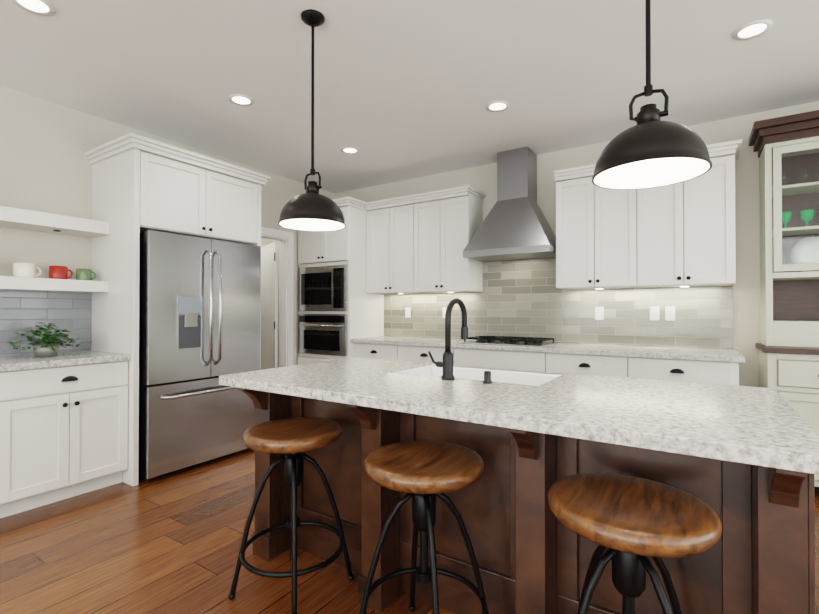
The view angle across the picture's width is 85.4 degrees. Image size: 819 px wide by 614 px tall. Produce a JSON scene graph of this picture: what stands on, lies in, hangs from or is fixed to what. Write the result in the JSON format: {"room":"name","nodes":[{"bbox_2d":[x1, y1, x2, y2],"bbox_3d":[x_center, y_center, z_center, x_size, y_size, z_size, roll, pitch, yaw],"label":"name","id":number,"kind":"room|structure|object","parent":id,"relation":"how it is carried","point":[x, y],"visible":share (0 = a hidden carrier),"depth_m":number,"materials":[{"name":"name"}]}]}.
{"room":"kitchen","nodes":[
{"label":"kitchen","id":0,"kind":"room"},
{"bbox_2d":[0,86,334,364],"bbox_3d":[-3.090,-0.130,2.624,0.120,2.750,7.600,0,-1,33],"label":"wall","id":1,"kind":"structure","parent":0,"point":[45,165],"depth_m":3.27,"materials":[{"name":"beige paint"}]},
{"bbox_2d":[0,290,90,355],"bbox_3d":[-3.236,0.105,2.275,0.010,0.445,2.798,0,-1,33],"label":"backsplash","id":2,"kind":"structure","parent":1,"relation":"attached to","point":[21,312],"depth_m":3.19,"materials":[{"name":"tile"}]},
{"bbox_2d":[0,206,108,292],"bbox_3d":[-3.114,-0.378,2.200,0.298,0.520,2.798,0,-1,33],"label":"shelf","id":3,"kind":"object","parent":1,"relation":"attached to","point":[17,218],"visible":1,"depth_m":3.02,"materials":[{"name":"white wood"}]},
{"bbox_2d":[13,263,41,277],"bbox_3d":[-2.577,-0.242,2.994,0.116,0.098,0.152,0,-1,33],"label":"mug","id":4,"kind":"object","parent":3,"relation":"on","point":[24,269],"visible":0.79,"depth_m":2.94,"materials":[{"name":"beige ceramic"}]},
{"bbox_2d":[49,266,72,278],"bbox_3d":[-2.474,-0.239,3.153,0.104,0.095,0.140,0,-1,33],"label":"mug","id":5,"kind":"object","parent":3,"relation":"on","point":[58,272],"visible":0.79,"depth_m":3.10,"materials":[{"name":"red ceramic"}]},
{"bbox_2d":[76,269,96,280],"bbox_3d":[-2.390,-0.235,3.283,0.092,0.088,0.128,0,-1,33],"label":"mug","id":6,"kind":"object","parent":3,"relation":"on","point":[83,274],"visible":0.85,"depth_m":3.23,"materials":[{"name":"green ceramic"}]},
{"bbox_2d":[261,242,277,369],"bbox_3d":[-1.759,0.246,5.525,0.726,2.018,0.402,0,-1,33],"label":"pantry door","id":7,"kind":"structure","parent":1,"relation":"in","point":[269,306],"depth_m":5.35,"materials":[{"name":"white wood"}]},
{"bbox_2d":[261,227,293,366],"bbox_3d":[-1.676,0.197,4.792,0.138,2.130,0.980,0,-1,33],"label":"door frame","id":8,"kind":"structure","parent":1,"relation":"attached to","point":[285,239],"depth_m":5.12,"materials":[{"name":"white wood"}]},
{"bbox_2d":[0,448,818,613],"bbox_3d":[-0.550,1.263,1.043,9.350,0.060,7.720,0,-1,33],"label":"floor","id":9,"kind":"structure","parent":0,"point":[168,543],"depth_m":2.19,"materials":[{"name":"brown wood"}]},
{"bbox_2d":[0,370,15,517],"bbox_3d":[-2.798,0.806,2.402,0.598,0.876,0.818,0,-1,33],"label":"base cabinet","id":10,"kind":"object","parent":9,"relation":"on","point":[7,378],"depth_m":2.58,"materials":[{"name":"white wood"}]},
{"bbox_2d":[12,361,127,514],"bbox_3d":[-2.434,0.810,2.965,0.598,0.876,0.759,0,-1,33],"label":"base cabinet","id":11,"kind":"object","parent":9,"relation":"on","point":[63,432],"depth_m":2.83,"materials":[{"name":"white wood"}]},
{"bbox_2d":[0,350,129,371],"bbox_3d":[-2.977,0.346,2.106,0.623,0.040,2.798,0,-1,33],"label":"countertop","id":12,"kind":"structure","parent":11,"relation":"on","point":[18,362],"depth_m":2.86,"materials":[{"name":"stone"}]},
{"bbox_2d":[1,322,91,356],"bbox_3d":[-2.453,0.214,3.001,0.329,0.237,0.559,0,-1,33],"label":"decorative plant","id":13,"kind":"object","parent":12,"relation":"on","point":[42,348],"visible":1,"depth_m":2.95,"materials":[{"name":"green plant"}]},
{"bbox_2d":[84,132,270,485],"bbox_3d":[-1.884,0.033,3.712,0.718,2.440,1.190,0,-1,33],"label":"surround","id":14,"kind":"object","parent":9,"relation":"on","point":[140,184],"visible":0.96,"depth_m":3.30,"materials":[{"name":"white wood"}]},
{"bbox_2d":[138,230,260,479],"bbox_3d":[-1.827,0.358,3.673,0.778,1.790,0.950,0,-1,33],"label":"fridge","id":15,"kind":"object","parent":9,"relation":"on","point":[199,316],"visible":0.77,"depth_m":3.38,"materials":[{"name":"silver metal"}]},
{"bbox_2d":[228,417,353,613],"bbox_3d":[-0.509,0.885,1.948,0.443,0.710,0.443,0,-1,33],"label":"stool","id":16,"kind":"object","parent":9,"relation":"on","point":[291,438],"visible":1,"depth_m":1.89,"materials":[{"name":"brown wood"}]},
{"bbox_2d":[298,196,383,364],"bbox_3d":[-0.805,0.045,5.240,0.835,2.440,0.718,0,-1,33],"label":"tall cabinet","id":17,"kind":"object","parent":9,"relation":"on","point":[347,244],"visible":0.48,"depth_m":4.97,"materials":[{"name":"white wood"}]},
{"bbox_2d":[298,314,346,355],"bbox_3d":[-0.842,0.310,5.231,0.736,0.456,0.676,0,-1,33],"label":"wall oven","id":18,"kind":"object","parent":17,"relation":"in","point":[322,334],"visible":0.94,"depth_m":4.97,"materials":[{"name":"silver metal"}]},
{"bbox_2d":[298,264,347,310],"bbox_3d":[-0.828,-0.205,5.256,0.736,0.506,0.624,0,-1,33],"label":"microwave","id":19,"kind":"object","parent":17,"relation":"in","point":[322,288],"visible":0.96,"depth_m":4.97,"materials":[{"name":"silver metal"}]},
{"bbox_2d":[352,343,403,360],"bbox_3d":[-0.190,0.825,4.908,0.657,0.876,0.598,0,-1,33],"label":"base cabinet","id":20,"kind":"object","parent":9,"relation":"on","point":[361,350],"depth_m":4.64,"materials":[{"name":"white wood"}]},
{"bbox_2d":[351,336,744,362],"bbox_3d":[0.967,0.362,4.149,3.428,0.040,0.623,0,-1,33],"label":"countertop","id":21,"kind":"structure","parent":20,"relation":"on","point":[719,355],"depth_m":3.61,"materials":[{"name":"stone"}]},
{"bbox_2d":[460,336,556,346],"bbox_3d":[0.933,0.315,4.164,0.760,0.054,0.500,0,-1,33],"label":"cooktop","id":22,"kind":"object","parent":21,"relation":"in","point":[512,341],"visible":0.98,"depth_m":4.07,"materials":[{"name":"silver metal"}]},
{"bbox_2d":[359,441,488,613],"bbox_3d":[0.051,0.882,1.562,0.443,0.710,0.443,0,-1,33],"label":"stool","id":23,"kind":"object","parent":9,"relation":"on","point":[422,474],"visible":1,"depth_m":1.53,"materials":[{"name":"brown wood"}]},
{"bbox_2d":[404,345,459,366],"bbox_3d":[0.305,0.823,4.588,0.758,0.876,0.598,0,-1,33],"label":"base cabinet","id":24,"kind":"object","parent":9,"relation":"on","point":[411,353],"depth_m":4.32,"materials":[{"name":"white wood"}]},
{"bbox_2d":[460,348,551,373],"bbox_3d":[0.935,0.820,4.181,0.978,0.876,0.598,0,-1,33],"label":"base cabinet","id":25,"kind":"object","parent":9,"relation":"on","point":[536,362],"depth_m":3.88,"materials":[{"name":"white wood"}]},
{"bbox_2d":[237,388,814,613],"bbox_3d":[0.278,0.802,1.928,2.129,0.875,0.880,0,-1,33],"label":"kitchen island","id":26,"kind":"object","parent":9,"relation":"on","point":[533,554],"visible":0.52,"depth_m":1.56,"materials":[{"name":"brown wood"}]},
{"bbox_2d":[219,357,818,474],"bbox_3d":[0.267,0.345,1.932,2.165,0.040,1.010,0,-1,33],"label":"island countertop","id":27,"kind":"structure","parent":26,"relation":"on","point":[765,427],"depth_m":1.46,"materials":[{"name":"stone"}]},
{"bbox_2d":[428,298,491,383],"bbox_3d":[0.260,0.142,2.033,0.315,0.368,0.217,0,-1,33],"label":"faucet","id":28,"kind":"object","parent":27,"relation":"on","point":[446,364],"visible":1,"depth_m":1.99,"materials":[{"name":"black metal"}]},
{"bbox_2d":[394,365,560,385],"bbox_3d":[0.329,0.458,2.234,0.780,0.238,0.465,0,-1,33],"label":"island sink","id":29,"kind":"object","parent":27,"relation":"in","point":[524,378],"visible":0.12,"depth_m":2.39,"materials":[{"name":"white ceramic"}]},
{"bbox_2d":[552,353,627,376],"bbox_3d":[1.531,0.817,3.795,0.679,0.876,0.598,0,-1,33],"label":"base cabinet","id":30,"kind":"object","parent":9,"relation":"on","point":[617,366],"depth_m":3.51,"materials":[{"name":"white wood"}]},
{"bbox_2d":[548,473,721,613],"bbox_3d":[0.597,0.879,1.209,0.443,0.710,0.443,0,-1,33],"label":"stool","id":31,"kind":"object","parent":9,"relation":"on","point":[631,523],"visible":1,"depth_m":1.17,"materials":[{"name":"brown wood"}]},
{"bbox_2d":[628,357,738,385],"bbox_3d":[2.077,0.814,3.442,0.739,0.876,0.598,0,-1,33],"label":"base cabinet","id":32,"kind":"object","parent":9,"relation":"on","point":[714,372],"depth_m":3.16,"materials":[{"name":"white wood"}]},
{"bbox_2d":[749,110,818,486],"bbox_3d":[3.017,-0.028,2.877,1.250,2.550,0.534,0,-1,33],"label":"hutch","id":33,"kind":"object","parent":9,"relation":"on","point":[787,346],"visible":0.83,"depth_m":3.10,"materials":[{"name":"grey paint"}]},
{"bbox_2d":[782,169,818,270],"bbox_3d":[2.935,-0.608,3.067,0.608,0.730,0.170,0,-1,33],"label":"glassware","id":34,"kind":"object","parent":33,"relation":"in","point":[811,247],"visible":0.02,"depth_m":3.17,"materials":[{"name":"green glass"}]},
{"bbox_2d":[0,0,818,193],"bbox_3d":[-0.550,-1.557,1.065,9.350,0.080,7.720,0,-1,33],"label":"ceiling","id":35,"kind":"structure","parent":0,"point":[407,89],"depth_m":2.83,"materials":[{"name":"white paint"}]},
{"bbox_2d":[11,0,55,15],"bbox_3d":[-1.869,-1.504,2.202,0.175,0.007,0.175,0,0,-6],"label":"recessed light","id":36,"kind":"object","parent":35,"relation":"in","point":[39,7],"depth_m":2.22,"materials":[{"name":"white plastic"}]},
{"bbox_2d":[228,94,253,105],"bbox_3d":[-1.217,-1.496,3.210,0.175,0.007,0.175,0,0,-6],"label":"recessed light","id":37,"kind":"object","parent":35,"relation":"in","point":[238,99],"depth_m":3.21,"materials":[{"name":"white plastic"}]},
{"bbox_2d":[278,9,345,230],"bbox_3d":[-0.503,-0.965,2.303,0.342,1.084,0.342,0,-1,33],"label":"pendant light","id":38,"kind":"object","parent":35,"relation":"hanging from","point":[311,209],"visible":1,"depth_m":2.27,"materials":[{"name":"black metal"}]},
{"bbox_2d":[341,147,358,153],"bbox_3d":[-0.565,-1.488,4.218,0.175,0.007,0.175,0,0,9],"label":"recessed light","id":39,"kind":"object","parent":35,"relation":"in","point":[349,150],"depth_m":4.22,"materials":[{"name":"white plastic"}]},
{"bbox_2d":[486,101,509,111],"bbox_3d":[0.657,-1.495,3.308,0.175,0.007,0.175,0,0,27],"label":"recessed light","id":40,"kind":"object","parent":35,"relation":"in","point":[495,106],"depth_m":3.31,"materials":[{"name":"white plastic"}]},
{"bbox_2d":[592,0,711,189],"bbox_3d":[0.780,-0.971,1.450,0.342,1.084,0.342,0,-1,33],"label":"pendant light","id":41,"kind":"object","parent":35,"relation":"hanging from","point":[650,149],"visible":1,"depth_m":1.42,"materials":[{"name":"black metal"}]},
{"bbox_2d":[732,20,772,40],"bbox_3d":[1.862,-1.502,2.410,0.175,0.007,0.175,0,0,24],"label":"recessed light","id":42,"kind":"object","parent":35,"relation":"in","point":[753,29],"depth_m":2.41,"materials":[{"name":"white plastic"}]},
{"bbox_2d":[261,101,818,386],"bbox_3d":[1.513,-0.117,4.245,9.350,2.750,0.120,0,-1,33],"label":"wall","id":43,"kind":"structure","parent":0,"point":[746,305],"depth_m":3.49,"materials":[{"name":"beige paint"}]},
{"bbox_2d":[364,199,419,293],"bbox_3d":[-0.106,-0.642,5.014,0.697,0.970,0.348,0,-1,33],"label":"upper cabinet","id":44,"kind":"object","parent":43,"relation":"attached to","point":[393,229],"depth_m":4.85,"materials":[{"name":"white wood"}]},
{"bbox_2d":[420,191,483,292],"bbox_3d":[0.382,-0.644,4.699,0.697,0.970,0.348,0,-1,33],"label":"upper cabinet","id":45,"kind":"object","parent":43,"relation":"attached to","point":[448,223],"depth_m":4.51,"materials":[{"name":"white wood"}]},
{"bbox_2d":[463,146,555,261],"bbox_3d":[0.987,-0.982,4.221,0.820,1.018,0.498,0,-1,33],"label":"range hood","id":46,"kind":"object","parent":43,"relation":"attached to","point":[514,225],"visible":0.9,"depth_m":4.14,"materials":[{"name":"silver metal"}]},
{"bbox_2d":[384,258,732,349],"bbox_3d":[1.121,-0.099,4.419,3.398,0.885,0.010,0,-1,33],"label":"backsplash","id":47,"kind":"structure","parent":43,"relation":"attached to","point":[522,298],"depth_m":4.21,"materials":[{"name":"tile"}]},
{"bbox_2d":[405,307,410,317],"bbox_3d":[-0.017,0.064,5.145,0.072,0.120,0.007,0,-1,33],"label":"electrical outlet","id":48,"kind":"object","parent":47,"relation":"attached to","point":[407,309],"depth_m":5.14,"materials":[{"name":"white plastic"}]},
{"bbox_2d":[442,307,446,317],"bbox_3d":[0.394,0.062,4.879,0.072,0.120,0.007,0,-1,33],"label":"electrical outlet","id":49,"kind":"object","parent":47,"relation":"attached to","point":[443,308],"depth_m":4.89,"materials":[{"name":"white plastic"}]},
{"bbox_2d":[595,307,603,319],"bbox_3d":[1.720,0.056,4.021,0.072,0.120,0.007,0,-1,33],"label":"electrical outlet","id":50,"kind":"object","parent":47,"relation":"attached to","point":[599,311],"depth_m":4.02,"materials":[{"name":"white plastic"}]},
{"bbox_2d":[650,306,659,319],"bbox_3d":[2.091,0.054,3.782,0.072,0.120,0.007,0,-1,33],"label":"electrical outlet","id":51,"kind":"object","parent":47,"relation":"attached to","point":[654,313],"depth_m":3.78,"materials":[{"name":"white plastic"}]},
{"bbox_2d":[665,306,674,320],"bbox_3d":[2.186,0.054,3.720,0.072,0.120,0.007,0,-1,33],"label":"electrical outlet","id":52,"kind":"object","parent":47,"relation":"attached to","point":[669,310],"depth_m":3.72,"materials":[{"name":"white plastic"}]},
{"bbox_2d":[554,171,651,289],"bbox_3d":[1.673,-0.650,3.864,0.698,0.970,0.348,0,-1,33],"label":"upper cabinet","id":53,"kind":"object","parent":43,"relation":"attached to","point":[602,233],"depth_m":3.72,"materials":[{"name":"white wood"}]},
{"bbox_2d":[648,147,735,287],"bbox_3d":[2.162,-0.653,3.548,0.698,0.970,0.348,0,-1,33],"label":"upper cabinet","id":54,"kind":"object","parent":43,"relation":"attached to","point":[681,234],"depth_m":3.35,"materials":[{"name":"white wood"}]}
]}

